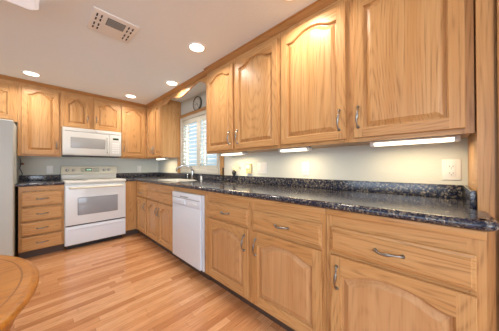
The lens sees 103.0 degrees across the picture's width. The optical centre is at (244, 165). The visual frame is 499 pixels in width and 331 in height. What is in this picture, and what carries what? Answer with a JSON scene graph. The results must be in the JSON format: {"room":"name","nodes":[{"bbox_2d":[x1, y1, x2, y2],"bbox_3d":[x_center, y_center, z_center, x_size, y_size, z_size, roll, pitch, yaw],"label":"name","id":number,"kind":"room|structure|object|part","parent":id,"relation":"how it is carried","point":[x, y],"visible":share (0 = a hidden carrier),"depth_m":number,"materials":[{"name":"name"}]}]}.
{"room":"kitchen","nodes":[
{"label":"kitchen","id":0,"kind":"room"},
{"bbox_2d":[16,125,157,181],"bbox_3d":[-3.861,0.017,2.087,0.120,2.242,6.040,0,0,44],"label":"wall","id":1,"kind":"structure","parent":0,"point":[33,165],"depth_m":3.20,"materials":[{"name":"white paint"}]},
{"bbox_2d":[0,79,17,124],"bbox_3d":[-3.313,-0.827,2.294,0.384,0.549,0.918,0,0,44],"label":"upper cabinet","id":2,"kind":"object","parent":1,"relation":"attached to","point":[8,89],"visible":0.95,"depth_m":2.47,"materials":[{"name":"brown wood"}]},
{"bbox_3d":[-3.056,-0.795,2.349,0.020,0.435,0.425,0,0,44],"label":"door","id":3,"kind":"part","parent":2,"relation":"part of","materials":[{"name":"brown wood"}]},
{"bbox_2d":[18,82,60,156],"bbox_3d":[-2.849,-0.612,2.771,0.384,0.977,0.410,0,0,44],"label":"upper cabinet","id":4,"kind":"object","parent":1,"relation":"attached to","point":[39,108],"visible":1,"depth_m":2.65,"materials":[{"name":"brown wood"}]},
{"bbox_2d":[19,175,60,180],"bbox_3d":[-2.975,0.177,2.897,0.020,0.080,0.421,0,0,44],"label":"backsplash","id":5,"kind":"structure","parent":1,"relation":"attached to","point":[24,177],"depth_m":2.87,"materials":[{"name":"stone"}]},
{"bbox_2d":[46,166,52,173],"bbox_3d":[-2.916,0.062,2.967,0.008,0.115,0.070,0,0,44],"label":"outlet","id":6,"kind":"object","parent":1,"relation":"attached to","point":[49,169],"visible":1,"depth_m":2.96,"materials":[{"name":"white plastic"}]},
{"bbox_2d":[61,91,120,132],"bbox_3d":[-2.449,-0.823,3.185,0.384,0.553,0.736,0,0,44],"label":"upper cabinet","id":7,"kind":"object","parent":1,"relation":"attached to","point":[77,110],"visible":0.99,"depth_m":3.04,"materials":[{"name":"brown wood"}]},
{"bbox_3d":[-2.483,-0.787,2.939,0.020,0.450,0.296,0,0,44],"label":"door","id":8,"kind":"part","parent":7,"relation":"part of","materials":[{"name":"brown wood"}]},
{"bbox_2d":[61,126,120,157],"bbox_3d":[-2.422,-0.339,3.151,0.461,0.410,0.717,0,0,44],"label":"microwave","id":9,"kind":"object","parent":7,"relation":"attached to","point":[75,142],"visible":0.99,"depth_m":2.98,"materials":[{"name":"white plastic"}]},
{"bbox_3d":[-2.357,-0.325,2.970,0.029,0.331,0.547,0,0,44],"label":"door","id":10,"kind":"part","parent":9,"relation":"part of","materials":[{"name":"white ceramic"}]},
{"bbox_3d":[-2.159,-0.322,3.124,0.048,0.262,0.020,0,0,44],"label":"handle","id":11,"kind":"part","parent":9,"relation":"part of","materials":[{"name":"white plastic"}]},
{"bbox_3d":[-2.107,-0.324,3.228,0.029,0.331,0.168,0,0,44],"label":"control panel","id":12,"kind":"part","parent":9,"relation":"part of","materials":[{"name":"white plastic"}]},
{"bbox_3d":[-2.219,-0.786,3.211,0.020,0.450,0.353,0,0,44],"label":"door","id":13,"kind":"part","parent":7,"relation":"part of","materials":[{"name":"brown wood"}]},
{"bbox_2d":[118,103,147,158],"bbox_3d":[-2.041,-0.610,3.603,0.384,0.977,0.428,0,0,44],"label":"upper cabinet","id":14,"kind":"object","parent":1,"relation":"attached to","point":[133,118],"visible":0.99,"depth_m":3.48,"materials":[{"name":"brown wood"}]},
{"bbox_2d":[10,231,286,330],"bbox_3d":[-0.872,1.163,-0.817,8.440,0.100,6.040,0,0,44],"label":"floor","id":15,"kind":"structure","parent":0,"point":[130,282],"depth_m":1.70,"materials":[{"name":"brown wood"}]},
{"bbox_2d":[0,119,17,255],"bbox_3d":[-3.143,0.315,2.130,0.787,1.642,0.902,0,0,44],"label":"refrigerator","id":16,"kind":"object","parent":15,"relation":"on","point":[8,129],"visible":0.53,"depth_m":2.19,"materials":[{"name":"grey metal"}]},
{"bbox_2d":[0,255,38,330],"bbox_3d":[-1.190,0.756,0.312,1.204,0.714,1.204,0,0,44],"label":"dining table","id":17,"kind":"object","parent":15,"relation":"on","point":[19,277],"visible":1,"depth_m":0.66,"materials":[{"name":"brown wood"}]},
{"bbox_2d":[18,185,63,258],"bbox_3d":[-2.731,0.697,2.678,0.663,0.882,0.400,0,0,44],"label":"base cabinet","id":18,"kind":"object","parent":15,"relation":"on","point":[40,208],"visible":0.98,"depth_m":2.47,"materials":[{"name":"brown wood"}]},
{"bbox_2d":[15,175,63,186],"bbox_3d":[-2.752,0.195,2.680,0.641,0.118,0.421,0,0,44],"label":"countertop","id":19,"kind":"structure","parent":18,"relation":"on","point":[26,180],"depth_m":2.75,"materials":[{"name":"stone"}]},
{"bbox_3d":[-2.526,0.947,2.478,0.020,0.167,0.368,0,0,44],"label":"drawer","id":20,"kind":"part","parent":18,"relation":"part of","materials":[{"name":"brown wood"}]},
{"bbox_3d":[-2.526,0.771,2.479,0.020,0.154,0.368,0,0,44],"label":"drawer","id":21,"kind":"part","parent":18,"relation":"part of","materials":[{"name":"brown wood"}]},
{"bbox_3d":[-2.527,0.594,2.480,0.020,0.168,0.368,0,0,44],"label":"drawer","id":22,"kind":"part","parent":18,"relation":"part of","materials":[{"name":"brown wood"}]},
{"bbox_3d":[-2.527,0.409,2.481,0.020,0.170,0.368,0,0,44],"label":"drawer","id":23,"kind":"part","parent":18,"relation":"part of","materials":[{"name":"brown wood"}]},
{"bbox_2d":[61,166,125,249],"bbox_3d":[-2.314,0.573,3.054,0.704,1.130,0.724,0,0,44],"label":"range","id":24,"kind":"object","parent":15,"relation":"on","point":[94,198],"visible":0.99,"depth_m":2.87,"materials":[{"name":"white metal"}]},
{"bbox_2d":[62,178,125,183],"bbox_3d":[-2.325,0.227,3.066,0.618,0.031,0.712,0,0,44],"label":"cooktop","id":25,"kind":"object","parent":24,"relation":"in","point":[66,180],"depth_m":2.95,"materials":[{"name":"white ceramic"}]},
{"bbox_3d":[-2.128,0.810,2.873,0.018,0.017,0.696,0,0,44],"label":"door gap trim","id":26,"kind":"part","parent":24,"relation":"part of","materials":[{"name":"black plastic"}]},
{"bbox_3d":[-2.120,0.940,2.865,0.038,0.243,0.700,0,0,44],"label":"storage drawer","id":27,"kind":"part","parent":24,"relation":"part of","materials":[{"name":"white metal"}]},
{"bbox_3d":[-2.121,0.533,2.867,0.040,0.537,0.700,0,0,44],"label":"oven door","id":28,"kind":"part","parent":24,"relation":"part of","materials":[{"name":"white metal"}]},
{"bbox_3d":[-2.085,0.301,2.832,0.062,0.028,0.641,0,0,44],"label":"handle","id":29,"kind":"part","parent":24,"relation":"part of","materials":[{"name":"beige metal"}]},
{"bbox_2d":[124,181,138,235],"bbox_3d":[-1.843,0.699,3.633,0.607,0.882,0.763,0,0,44],"label":"base cabinet","id":30,"kind":"object","parent":15,"relation":"on","point":[130,217],"visible":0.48,"depth_m":3.21,"materials":[{"name":"brown wood"}]},
{"bbox_3d":[-1.845,0.646,3.210,0.020,0.782,0.154,0,0,44],"label":"panel","id":31,"kind":"part","parent":30,"relation":"part of","materials":[{"name":"brown wood"}]},
{"bbox_2d":[136,181,152,241],"bbox_3d":[-1.408,0.695,3.280,0.506,0.882,0.663,0,0,44],"label":"base cabinet","id":32,"kind":"object","parent":15,"relation":"on","point":[141,187],"visible":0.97,"depth_m":3.04,"materials":[{"name":"brown wood"}]},
{"bbox_3d":[-1.593,0.645,3.090,0.506,0.782,0.020,0,0,44],"label":"frame","id":33,"kind":"part","parent":32,"relation":"part of","materials":[{"name":"brown wood"}]},
{"bbox_3d":[-1.583,0.416,3.052,0.380,0.130,0.020,0,0,44],"label":"drawer","id":34,"kind":"part","parent":32,"relation":"part of","materials":[{"name":"brown wood"}]},
{"bbox_3d":[-1.581,0.752,3.050,0.380,0.517,0.020,0,0,44],"label":"door","id":35,"kind":"part","parent":32,"relation":"part of","materials":[{"name":"brown wood"}]},
{"bbox_2d":[147,183,178,258],"bbox_3d":[-0.929,0.691,2.816,0.823,0.882,0.663,0,0,44],"label":"base cabinet","id":36,"kind":"object","parent":15,"relation":"on","point":[159,201],"visible":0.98,"depth_m":2.57,"materials":[{"name":"brown wood"}]},
{"bbox_3d":[-1.278,0.750,2.756,0.385,0.517,0.020,0,0,44],"label":"door","id":37,"kind":"part","parent":36,"relation":"part of","materials":[{"name":"brown wood"}]},
{"bbox_3d":[-1.132,0.412,2.615,0.795,0.130,0.020,0,0,44],"label":"false drawer","id":38,"kind":"part","parent":36,"relation":"part of","materials":[{"name":"brown wood"}]},
{"bbox_3d":[-1.126,0.266,2.617,0.823,0.032,0.008,0,0,44],"label":"moulding","id":39,"kind":"part","parent":36,"relation":"part of","materials":[{"name":"brown wood"}]},
{"bbox_3d":[-0.986,0.747,2.472,0.390,0.517,0.020,0,0,44],"label":"door","id":40,"kind":"part","parent":36,"relation":"part of","materials":[{"name":"brown wood"}]},
{"bbox_2d":[172,187,210,279],"bbox_3d":[-0.412,0.687,2.315,0.610,0.881,0.646,0,0,44],"label":"dishwasher","id":41,"kind":"object","parent":15,"relation":"on","point":[188,204],"visible":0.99,"depth_m":2.04,"materials":[{"name":"white painted metal"},{"name":"white plastic"}]},
{"bbox_3d":[-0.723,0.388,2.176,0.260,0.050,0.012,0,0,44],"label":"handle","id":42,"kind":"part","parent":41,"relation":"part of","materials":[{"name":"white plastic"}]},
{"bbox_3d":[-0.625,0.359,2.110,0.570,0.132,0.036,0,0,44],"label":"control panel","id":43,"kind":"part","parent":41,"relation":"part of","materials":[{"name":"white"}]},
{"bbox_3d":[-0.622,0.720,2.110,0.570,0.585,0.031,0,0,44],"label":"door","id":44,"kind":"part","parent":41,"relation":"part of","materials":[{"name":"white metal"}]},
{"bbox_3d":[-0.599,0.268,2.126,0.610,0.043,0.020,0,0,44],"label":"filler rail","id":45,"kind":"part","parent":41,"relation":"part of","materials":[{"name":"brown wood"}]},
{"bbox_3d":[-0.398,0.653,1.907,0.022,0.724,0.012,0,0,44],"label":"trim","id":46,"kind":"part","parent":41,"relation":"part of","materials":[{"name":"white metal"}]},
{"bbox_2d":[204,191,326,330],"bbox_3d":[0.226,0.681,1.694,1.161,0.882,0.663,0,0,44],"label":"base cabinet","id":47,"kind":"object","parent":15,"relation":"on","point":[271,256],"visible":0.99,"depth_m":1.33,"materials":[{"name":"brown wood"}]},
{"bbox_3d":[-0.158,0.396,1.669,0.515,0.130,0.020,0,0,44],"label":"drawer","id":48,"kind":"part","parent":47,"relation":"part of","materials":[{"name":"brown wood"}]},
{"bbox_3d":[-0.157,0.736,1.667,0.515,0.515,0.020,0,0,44],"label":"door","id":49,"kind":"part","parent":47,"relation":"part of","materials":[{"name":"brown wood"}]},
{"bbox_3d":[-0.018,0.587,1.494,0.018,0.130,0.036,0,0,44],"label":"handle","id":50,"kind":"part","parent":47,"relation":"part of","materials":[{"name":"grey metal"}]},
{"bbox_3d":[0.065,0.586,1.414,0.018,0.130,0.036,0,0,44],"label":"handle","id":51,"kind":"part","parent":47,"relation":"part of","materials":[{"name":"grey metal"}]},
{"bbox_3d":[0.029,0.256,1.496,1.161,0.032,0.008,0,0,44],"label":"moulding","id":52,"kind":"part","parent":47,"relation":"part of","materials":[{"name":"brown wood"}]},
{"bbox_3d":[0.223,0.393,1.260,0.112,0.017,0.036,0,0,44],"label":"handle","id":53,"kind":"part","parent":47,"relation":"part of","materials":[{"name":"grey metal"}]},
{"bbox_3d":[0.242,0.393,1.280,0.513,0.130,0.020,0,0,44],"label":"drawer","id":54,"kind":"part","parent":47,"relation":"part of","materials":[{"name":"brown wood"}]},
{"bbox_3d":[0.243,0.732,1.279,0.513,0.515,0.020,0,0,44],"label":"door","id":55,"kind":"part","parent":47,"relation":"part of","materials":[{"name":"brown wood"}]},
{"bbox_2d":[116,172,498,231],"bbox_3d":[-0.514,0.185,2.345,4.319,0.118,0.765,0,0,44],"label":"countertop","id":56,"kind":"structure","parent":47,"relation":"on","point":[439,204],"depth_m":1.26,"materials":[{"name":"stone"}]},
{"bbox_2d":[160,179,195,181],"bbox_3d":[-0.974,0.227,2.862,0.560,0.041,0.355,0,0,44],"label":"sink","id":57,"kind":"object","parent":56,"relation":"in","point":[172,180],"visible":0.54,"depth_m":3.02,"materials":[{"name":"beige ceramic"}]},
{"bbox_2d":[176,165,193,178],"bbox_3d":[-0.920,0.100,3.062,0.281,0.221,0.084,0,0,-6],"label":"faucet","id":58,"kind":"object","parent":56,"relation":"on","point":[178,167],"visible":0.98,"depth_m":3.06,"materials":[{"name":"silver metal"}]},
{"bbox_3d":[-0.930,0.060,3.059,0.265,0.141,0.043,0,0,-16],"label":"spout","id":59,"kind":"part","parent":58,"relation":"part of","materials":[{"name":"silver metal"}]},
{"bbox_2d":[219,168,226,181],"bbox_3d":[-0.274,0.116,2.507,0.100,0.179,0.100,0,0,44],"label":"paper towel holder","id":60,"kind":"object","parent":56,"relation":"on","point":[222,168],"visible":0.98,"depth_m":2.50,"materials":[{"name":"black plastic"}]},
{"bbox_2d":[232,164,238,181],"bbox_3d":[-0.111,0.092,2.418,0.118,0.225,0.056,0,0,44],"label":"bud vase","id":61,"kind":"object","parent":56,"relation":"on","point":[235,169],"visible":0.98,"depth_m":2.42,"materials":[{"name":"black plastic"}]},
{"bbox_2d":[326,209,486,330],"bbox_3d":[0.845,0.676,1.093,0.562,0.882,0.663,0,0,44],"label":"base cabinet","id":62,"kind":"object","parent":15,"relation":"on","point":[384,273],"visible":0.99,"depth_m":0.85,"materials":[{"name":"brown wood"}]},
{"bbox_3d":[0.467,0.583,1.023,0.018,0.130,0.036,0,0,44],"label":"handle","id":63,"kind":"part","parent":62,"relation":"part of","materials":[{"name":"grey metal"}]},
{"bbox_3d":[0.626,0.389,0.869,0.117,0.017,0.036,0,0,44],"label":"handle","id":64,"kind":"part","parent":62,"relation":"part of","materials":[{"name":"grey metal"}]},
{"bbox_3d":[0.645,0.390,0.889,0.514,0.130,0.020,0,0,44],"label":"drawer","id":65,"kind":"part","parent":62,"relation":"part of","materials":[{"name":"brown wood"}]},
{"bbox_3d":[0.646,0.729,0.887,0.514,0.515,0.020,0,0,44],"label":"door","id":66,"kind":"part","parent":62,"relation":"part of","materials":[{"name":"brown wood"}]},
{"bbox_3d":[0.649,0.251,0.894,0.562,0.032,0.008,0,0,44],"label":"moulding","id":67,"kind":"part","parent":62,"relation":"part of","materials":[{"name":"brown wood"}]},
{"bbox_2d":[468,0,498,330],"bbox_3d":[1.374,-0.006,0.740,0.692,2.239,0.434,0,0,44],"label":"door frame","id":68,"kind":"structure","parent":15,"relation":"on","point":[483,145],"depth_m":0.84,"materials":[{"name":"brown wood"}]},
{"bbox_3d":[1.269,-0.007,0.632,0.692,2.239,0.020,0,0,44],"label":"frame","id":69,"kind":"part","parent":68,"relation":"part of","materials":[{"name":"brown wood"}]},
{"bbox_3d":[1.255,-0.017,0.617,0.580,2.040,0.020,0,0,44],"label":"door","id":70,"kind":"part","parent":68,"relation":"part of","materials":[{"name":"brown wood"}]},
{"bbox_2d":[0,0,316,109],"bbox_3d":[-0.880,-1.179,-0.804,8.440,0.100,6.040,0,0,44],"label":"ceiling","id":71,"kind":"structure","parent":0,"point":[54,41],"depth_m":1.76,"materials":[{"name":"white paint"}]},
{"bbox_2d":[6,0,38,9],"bbox_3d":[-1.683,-1.079,0.765,0.460,0.076,1.234,0,0,44],"label":"ceiling fixture","id":72,"kind":"object","parent":71,"relation":"attached to","point":[29,4],"visible":1,"depth_m":1.27,"materials":[{"name":"white"}]},
{"bbox_2d":[21,70,40,76],"bbox_3d":[-2.568,-1.103,2.388,0.168,0.005,0.168,0,0,44],"label":"recessed light","id":73,"kind":"object","parent":71,"relation":"in","point":[30,73],"visible":1,"depth_m":2.38,"materials":[{"name":"white glass"}]},
{"bbox_2d":[0,74,146,107],"bbox_3d":[-2.649,-1.083,2.752,0.044,0.041,2.499,0,0,44],"label":"trim","id":74,"kind":"structure","parent":71,"relation":"attached to","point":[4,77],"depth_m":2.83,"materials":[{"name":"brown wood"}]},
{"bbox_2d":[87,6,138,43],"bbox_3d":[-1.061,-1.108,1.597,0.295,0.014,0.295,0,0,44],"label":"ceiling vent","id":75,"kind":"object","parent":71,"relation":"in","point":[103,22],"visible":1,"depth_m":1.57,"materials":[{"name":"white plastic"}]},
{"bbox_2d":[105,18,125,31],"bbox_3d":[-1.018,-1.106,1.566,0.100,0.004,0.120,0,0,44],"label":"grille","id":76,"kind":"object","parent":75,"relation":"attached to","point":[112,23],"depth_m":1.56,"materials":[{"name":"grey plastic"}]},
{"bbox_2d":[125,94,136,97],"bbox_3d":[-1.814,-1.102,3.161,0.168,0.005,0.168,0,0,44],"label":"recessed light","id":77,"kind":"object","parent":71,"relation":"in","point":[126,95],"visible":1,"depth_m":3.16,"materials":[{"name":"white"}]},
{"bbox_2d":[165,80,177,85],"bbox_3d":[-0.981,-1.107,2.673,0.168,0.005,0.168,0,0,44],"label":"recessed light","id":78,"kind":"object","parent":71,"relation":"in","point":[169,82],"visible":1,"depth_m":2.67,"materials":[{"name":"white glass"}]},
{"bbox_2d":[146,71,206,107],"bbox_3d":[-1.127,-1.087,2.985,1.903,0.041,0.044,0,0,44],"label":"trim","id":79,"kind":"structure","parent":71,"relation":"attached to","point":[202,74],"depth_m":2.78,"materials":[{"name":"brown wood"}]},
{"bbox_2d":[188,42,205,52],"bbox_3d":[-0.453,-1.113,1.875,0.168,0.005,0.168,0,0,44],"label":"recessed light","id":80,"kind":"object","parent":71,"relation":"in","point":[197,47],"visible":1,"depth_m":1.87,"materials":[{"name":"white glass"}]},
{"bbox_2d":[204,0,336,73],"bbox_3d":[0.275,-1.099,1.589,2.051,0.041,0.044,0,0,44],"label":"trim","id":81,"kind":"structure","parent":71,"relation":"attached to","point":[317,5],"depth_m":1.62,"materials":[{"name":"brown wood"}]},
{"bbox_2d":[158,91,467,185],"bbox_3d":[1.229,-0.005,1.271,8.320,2.242,0.120,0,0,44],"label":"wall","id":82,"kind":"structure","parent":0,"point":[411,163],"depth_m":1.53,"materials":[{"name":"white paint"}]},
{"bbox_2d":[147,100,180,158],"bbox_3d":[-1.473,-0.613,3.542,0.623,0.977,0.384,0,0,44],"label":"upper cabinet","id":83,"kind":"object","parent":82,"relation":"attached to","point":[163,122],"visible":0.99,"depth_m":3.36,"materials":[{"name":"brown wood"}]},
{"bbox_3d":[-1.682,-0.579,3.541,0.288,0.865,0.020,0,0,44],"label":"door","id":84,"kind":"part","parent":83,"relation":"part of","materials":[{"name":"brown wood"}]},
{"bbox_3d":[-1.561,-0.613,3.451,0.623,0.977,0.020,0,0,44],"label":"frame","id":85,"kind":"part","parent":83,"relation":"part of","materials":[{"name":"brown wood"}]},
{"bbox_3d":[-1.464,-0.581,3.329,0.287,0.865,0.020,0,0,44],"label":"door","id":86,"kind":"part","parent":83,"relation":"part of","materials":[{"name":"brown wood"}]},
{"bbox_2d":[193,96,201,109],"bbox_3d":[-0.738,-0.962,3.080,0.224,0.224,0.026,0,0,44],"label":"wall clock","id":87,"kind":"object","parent":82,"relation":"attached to","point":[197,103],"visible":0.98,"depth_m":3.07,"materials":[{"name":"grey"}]},
{"bbox_2d":[177,106,223,174],"bbox_3d":[-0.696,-0.369,3.113,1.273,0.997,0.140,0,0,44],"label":"window","id":88,"kind":"structure","parent":82,"relation":"in","point":[201,111],"depth_m":3.12,"materials":[{"name":"glass"},{"name":"white painted wood"}]},
{"bbox_2d":[182,117,198,168],"bbox_3d":[-0.886,-0.348,3.228,0.500,0.811,0.066,0,0,44],"label":"window shutter","id":89,"kind":"object","parent":88,"relation":"attached to","point":[193,120],"visible":0.84,"depth_m":3.21,"materials":[{"name":"beige wood"}]},
{"bbox_3d":[-0.905,-0.344,3.208,0.012,0.641,0.009,0,0,44],"label":"tilt rod","id":90,"kind":"part","parent":89,"relation":"part of","materials":[{"name":"beige wood"}]},
{"bbox_3d":[-0.649,-0.367,3.130,1.040,0.880,0.050,0,0,44],"label":"frame","id":91,"kind":"part","parent":88,"relation":"part of","materials":[{"name":"beige wood"}]},
{"bbox_2d":[198,114,217,168],"bbox_3d":[-0.527,-0.351,2.880,0.492,0.811,0.066,0,0,44],"label":"window shutter","id":92,"kind":"object","parent":88,"relation":"attached to","point":[202,117],"visible":0.47,"depth_m":2.97,"materials":[{"name":"beige wood"}]},
{"bbox_2d":[206,33,282,153],"bbox_3d":[0.026,-0.626,2.069,1.018,0.977,0.409,0,0,44],"label":"upper cabinet","id":93,"kind":"object","parent":82,"relation":"attached to","point":[243,94],"visible":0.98,"depth_m":1.85,"materials":[{"name":"brown wood"}]},
{"bbox_2d":[162,76,206,105],"bbox_3d":[-0.877,-1.040,2.793,1.277,0.132,0.018,0,0,44],"label":"valance","id":94,"kind":"object","parent":93,"relation":"attached to","point":[184,91],"visible":0.61,"depth_m":2.78,"materials":[{"name":"brown wood"}]},
{"bbox_3d":[-0.278,-0.594,2.143,0.450,0.870,0.020,0,0,44],"label":"door","id":95,"kind":"part","parent":93,"relation":"part of","materials":[{"name":"brown wood"}]},
{"bbox_2d":[220,152,246,155],"bbox_3d":[-0.133,-0.131,2.245,0.390,0.030,0.064,0,0,44],"label":"light","id":96,"kind":"object","parent":93,"relation":"attached to","point":[232,153],"visible":0.97,"depth_m":2.20,"materials":[{"name":"white plastic"}]},
{"bbox_3d":[0.087,-0.597,1.788,0.500,0.870,0.020,0,0,44],"label":"door","id":97,"kind":"part","parent":93,"relation":"part of","materials":[{"name":"brown wood"}]},
{"bbox_2d":[246,163,251,173],"bbox_3d":[0.047,0.036,2.311,0.075,0.120,0.034,0,0,44],"label":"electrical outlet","id":98,"kind":"object","parent":82,"relation":"attached to","point":[248,165],"visible":1,"depth_m":2.29,"materials":[{"name":"beige plastic"}]},
{"bbox_2d":[257,163,266,173],"bbox_3d":[0.186,0.030,2.193,0.140,0.120,0.008,0,0,44],"label":"light switch","id":99,"kind":"object","parent":82,"relation":"attached to","point":[261,167],"visible":1,"depth_m":2.19,"materials":[{"name":"white plastic"}]},
{"bbox_2d":[116,172,476,208],"bbox_3d":[-0.525,0.166,2.357,4.286,0.080,0.763,0,0,44],"label":"backsplash","id":100,"kind":"structure","parent":82,"relation":"attached to","point":[469,195],"depth_m":1.52,"materials":[{"name":"stone"}]},
{"bbox_2d":[301,162,308,175],"bbox_3d":[0.558,0.029,1.833,0.075,0.125,0.008,0,0,44],"label":"light switch","id":101,"kind":"object","parent":82,"relation":"attached to","point":[305,165],"visible":1,"depth_m":1.83,"materials":[{"name":"white plastic"}]},
{"bbox_2d":[280,0,474,148],"bbox_3d":[0.761,-0.632,1.355,1.028,0.977,0.409,0,0,44],"label":"upper cabinet","id":102,"kind":"object","parent":82,"relation":"attached to","point":[353,72],"visible":1,"depth_m":1.13,"materials":[{"name":"brown wood"}]},
{"bbox_2d":[278,147,311,151],"bbox_3d":[0.426,-0.136,1.702,0.290,0.030,0.064,0,0,44],"label":"light","id":103,"kind":"object","parent":102,"relation":"attached to","point":[296,148],"visible":0.96,"depth_m":1.66,"materials":[{"name":"white plastic"}]},
{"bbox_3d":[0.466,-0.600,1.421,0.480,0.870,0.020,0,0,44],"label":"door","id":104,"kind":"part","parent":102,"relation":"part of","materials":[{"name":"brown wood"}]},
{"bbox_3d":[0.592,-0.291,1.259,0.018,0.139,0.036,0,0,44],"label":"handle","id":105,"kind":"part","parent":102,"relation":"part of","materials":[{"name":"grey metal"}]},
{"bbox_3d":[0.670,-0.292,1.183,0.018,0.139,0.036,0,0,44],"label":"handle","id":106,"kind":"part","parent":102,"relation":"part of","materials":[{"name":"grey metal"}]},
{"bbox_3d":[0.835,-0.603,1.062,0.459,0.870,0.020,0,0,44],"label":"door","id":107,"kind":"part","parent":102,"relation":"part of","materials":[{"name":"brown wood"}]},
{"bbox_2d":[370,135,460,146],"bbox_3d":[0.975,-0.140,1.169,0.400,0.030,0.064,0,0,44],"label":"light","id":108,"kind":"object","parent":102,"relation":"attached to","point":[453,138],"visible":1,"depth_m":1.13,"materials":[{"name":"white plastic"}]},
{"bbox_2d":[442,159,460,179],"bbox_3d":[1.228,0.025,1.181,0.079,0.122,0.009,0,0,44],"label":"outlet","id":109,"kind":"object","parent":82,"relation":"attached to","point":[451,169],"visible":1,"depth_m":1.18,"materials":[{"name":"white plastic"}]},
{"bbox_2d":[447,164,455,175],"bbox_3d":[1.227,0.025,1.179,0.034,0.070,0.004,0,0,44],"label":"receptacle","id":110,"kind":"object","parent":109,"relation":"attached to","point":[451,168],"depth_m":1.18,"materials":[{"name":"white plastic"}]}
]}

